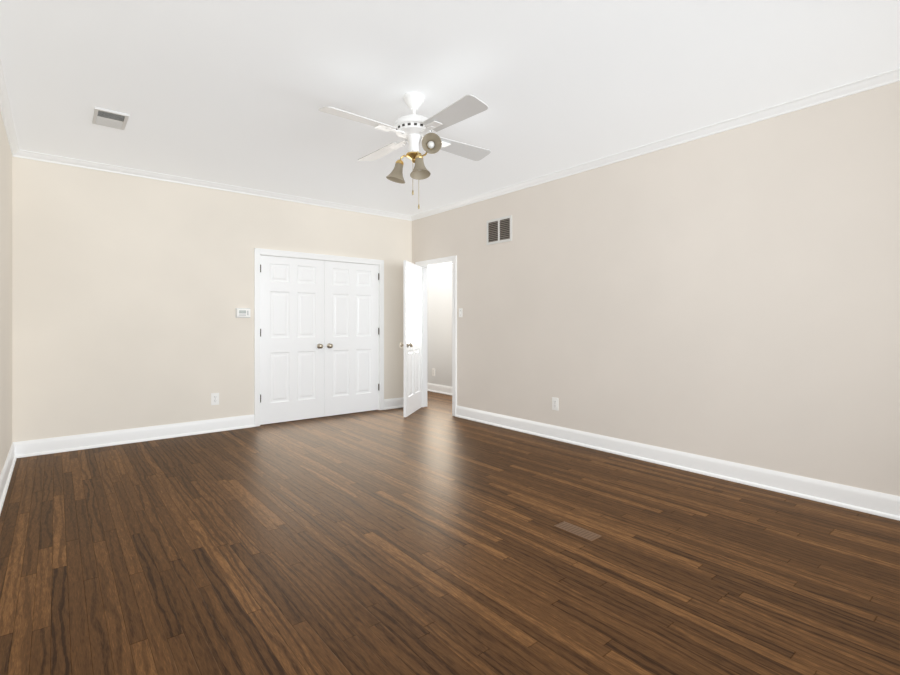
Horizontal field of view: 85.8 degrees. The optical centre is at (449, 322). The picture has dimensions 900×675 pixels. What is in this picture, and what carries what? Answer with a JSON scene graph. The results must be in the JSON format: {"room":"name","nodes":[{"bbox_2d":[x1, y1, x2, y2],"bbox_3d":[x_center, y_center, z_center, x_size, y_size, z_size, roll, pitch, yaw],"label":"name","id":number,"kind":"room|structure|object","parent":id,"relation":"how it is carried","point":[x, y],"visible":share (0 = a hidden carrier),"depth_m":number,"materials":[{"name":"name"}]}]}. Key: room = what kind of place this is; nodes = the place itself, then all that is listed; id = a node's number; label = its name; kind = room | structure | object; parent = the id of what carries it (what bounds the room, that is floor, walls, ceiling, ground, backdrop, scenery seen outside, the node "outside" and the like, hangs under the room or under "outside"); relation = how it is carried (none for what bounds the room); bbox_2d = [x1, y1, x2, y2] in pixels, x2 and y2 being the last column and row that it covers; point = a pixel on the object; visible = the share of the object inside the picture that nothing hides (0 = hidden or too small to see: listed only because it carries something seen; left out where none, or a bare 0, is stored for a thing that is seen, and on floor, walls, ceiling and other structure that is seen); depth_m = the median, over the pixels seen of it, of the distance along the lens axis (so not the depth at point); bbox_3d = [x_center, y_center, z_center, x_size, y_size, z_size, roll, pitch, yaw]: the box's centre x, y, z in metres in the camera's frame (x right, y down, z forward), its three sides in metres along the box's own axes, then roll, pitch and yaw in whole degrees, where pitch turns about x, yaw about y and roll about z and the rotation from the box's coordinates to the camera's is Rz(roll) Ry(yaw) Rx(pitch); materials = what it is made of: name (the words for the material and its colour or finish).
{"room":"empty bedroom","nodes":[
{"label":"empty bedroom","id":0,"kind":"room"},
{"bbox_2d":[0,111,11,474],"bbox_3d":[-1.990,-0.170,1.874,0.120,2.740,6.400,0,0,-39],"label":"wall","id":1,"kind":"structure","parent":0,"point":[5,298],"depth_m":3.71,"materials":[{"name":"paint"}]},
{"bbox_2d":[0,441,19,513],"bbox_3d":[-1.931,1.130,1.922,0.031,0.140,6.160,0,0,-39],"label":"baseboard","id":2,"kind":"structure","parent":1,"relation":"attached to","point":[14,452],"depth_m":3.70,"materials":[{"name":"white wood"}]},
{"bbox_2d":[0,57,23,157],"bbox_3d":[-1.924,-1.509,1.928,0.051,0.062,6.160,0,0,-39],"label":"crown molding","id":3,"kind":"structure","parent":1,"relation":"attached to","point":[5,107],"depth_m":3.56,"materials":[{"name":"white wood"}]},
{"bbox_2d":[12,157,411,441],"bbox_3d":[-2.259,-0.170,5.705,4.300,2.740,0.120,0,0,-39],"label":"wall","id":4,"kind":"structure","parent":0,"point":[130,294],"depth_m":4.93,"materials":[{"name":"paint"}]},
{"bbox_2d":[20,414,254,457],"bbox_3d":[-3.048,1.130,4.965,2.022,0.140,0.031,0,0,-39],"label":"baseboard","id":5,"kind":"structure","parent":4,"relation":"attached to","point":[28,448],"depth_m":4.84,"materials":[{"name":"white wood"}]},
{"bbox_2d":[211,393,218,404],"bbox_3d":[-2.595,0.840,5.348,0.080,0.131,0.008,0,0,-39],"label":"electrical outlet","id":6,"kind":"object","parent":4,"relation":"attached to","point":[214,398],"visible":1,"depth_m":5.34,"materials":[{"name":"white plastic"}]},
{"bbox_2d":[20,150,411,220],"bbox_3d":[-2.209,-1.509,5.636,4.170,0.062,0.051,0,0,-39],"label":"crown molding","id":7,"kind":"structure","parent":4,"relation":"attached to","point":[30,155],"depth_m":5.20,"materials":[{"name":"white wood"}]},
{"bbox_2d":[236,308,249,317],"bbox_3d":[-2.357,-0.115,5.525,0.161,0.108,0.034,0,0,-39],"label":"thermostat","id":8,"kind":"object","parent":4,"relation":"attached to","point":[242,312],"visible":1,"depth_m":5.51,"materials":[{"name":"white plastic"}]},
{"bbox_2d":[260,255,323,424],"bbox_3d":[-1.904,0.200,5.900,0.800,1.985,0.101,0,0,-39],"label":"closet door","id":9,"kind":"structure","parent":4,"relation":"in","point":[291,339],"depth_m":5.90,"materials":[{"name":"white wood"}]},
{"bbox_2d":[254,248,383,426],"bbox_3d":[-1.631,0.166,6.200,1.736,2.068,0.144,0,0,-39],"label":"door frame","id":10,"kind":"structure","parent":4,"relation":"attached to","point":[258,252],"depth_m":5.88,"materials":[{"name":"white wood"}]},
{"bbox_2d":[324,261,378,416],"bbox_3d":[-1.281,0.200,6.407,0.800,1.985,0.101,0,0,-39],"label":"closet door","id":11,"kind":"structure","parent":4,"relation":"in","point":[351,337],"depth_m":6.40,"materials":[{"name":"white wood"}]},
{"bbox_2d":[384,397,403,409],"bbox_3d":[-0.728,1.130,6.848,0.482,0.140,0.040,0,0,-39],"label":"baseboard","id":12,"kind":"structure","parent":4,"relation":"attached to","point":[392,403],"depth_m":6.80,"materials":[{"name":"white wood"}]},
{"bbox_2d":[427,264,451,386],"bbox_3d":[0.835,-0.170,7.179,0.120,2.740,5.920,0,0,-39],"label":"wall","id":13,"kind":"structure","parent":0,"point":[439,319],"depth_m":8.31,"materials":[{"name":"white paint"}]},
{"bbox_2d":[427,383,451,394],"bbox_3d":[0.776,1.130,7.131,0.031,0.140,5.680,0,0,-39],"label":"baseboard","id":14,"kind":"structure","parent":13,"relation":"attached to","point":[437,388],"depth_m":8.31,"materials":[{"name":"white wood"}]},
{"bbox_2d":[0,391,899,674],"bbox_3d":[-0.502,1.260,4.434,5.660,0.120,8.490,0,0,-39],"label":"floor","id":15,"kind":"structure","parent":0,"point":[430,539],"depth_m":2.42,"materials":[{"name":"brown wood"}]},
{"bbox_2d":[554,521,601,541],"bbox_3d":[0.734,1.198,2.789,0.100,0.004,0.260,0,0,-39],"label":"floor vent","id":16,"kind":"object","parent":15,"relation":"in","point":[579,531],"visible":1,"depth_m":2.78,"materials":[{"name":"brown metal"}]},
{"bbox_2d":[0,0,899,215],"bbox_3d":[-0.502,-1.600,4.434,5.660,0.120,8.490,0,0,-39],"label":"ceiling","id":17,"kind":"structure","parent":0,"point":[239,93],"depth_m":3.02,"materials":[{"name":"paint"}]},
{"bbox_2d":[92,107,128,129],"bbox_3d":[-2.554,-1.532,3.639,0.205,0.014,0.335,0,0,-39],"label":"ceiling vent","id":18,"kind":"object","parent":17,"relation":"in","point":[109,118],"visible":1,"depth_m":3.63,"materials":[{"name":"white metal"}]},
{"bbox_2d":[318,92,490,208],"bbox_3d":[-0.245,-1.155,3.295,1.028,0.769,1.028,0,0,6],"label":"ceiling fan","id":19,"kind":"object","parent":17,"relation":"hanging from","point":[413,129],"visible":1,"depth_m":3.23,"materials":[{"name":"white metal"}]},
{"bbox_2d":[412,81,899,495],"bbox_3d":[0.778,-0.170,5.475,0.120,2.740,8.490,0,0,-39],"label":"wall","id":20,"kind":"structure","parent":0,"point":[732,295],"depth_m":3.79,"materials":[{"name":"paint"}]},
{"bbox_2d":[400,260,421,416],"bbox_3d":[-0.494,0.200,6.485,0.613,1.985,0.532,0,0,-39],"label":"entry door","id":21,"kind":"structure","parent":20,"relation":"in","point":[412,344],"depth_m":6.43,"materials":[{"name":"white wood"}]},
{"bbox_2d":[415,255,456,415],"bbox_3d":[-0.149,0.166,6.609,0.162,2.068,0.896,0,0,-39],"label":"door frame","id":22,"kind":"structure","parent":20,"relation":"attached to","point":[426,264],"depth_m":6.47,"materials":[{"name":"white wood"}]},
{"bbox_2d":[487,215,511,244],"bbox_3d":[0.569,-1.075,5.628,0.014,0.290,0.410,0,0,-39],"label":"air vent","id":23,"kind":"object","parent":20,"relation":"in","point":[499,230],"visible":1,"depth_m":5.61,"materials":[{"name":"white metal"}]},
{"bbox_2d":[552,397,557,410],"bbox_3d":[1.085,0.835,4.997,0.008,0.131,0.081,0,0,-39],"label":"electrical outlet","id":24,"kind":"object","parent":20,"relation":"attached to","point":[554,403],"visible":1,"depth_m":5.00,"materials":[{"name":"white plastic"}]},
{"bbox_2d":[412,68,899,220],"bbox_3d":[1.372,-1.509,4.611,0.051,0.062,6.160,0,0,-39],"label":"crown molding","id":25,"kind":"structure","parent":20,"relation":"attached to","point":[866,84],"depth_m":3.83,"materials":[{"name":"white wood"}]},
{"bbox_2d":[455,406,899,520],"bbox_3d":[1.701,1.130,4.223,0.031,0.140,5.142,0,0,-39],"label":"baseboard","id":26,"kind":"structure","parent":20,"relation":"attached to","point":[865,501],"depth_m":3.76,"materials":[{"name":"white wood"}]}
]}

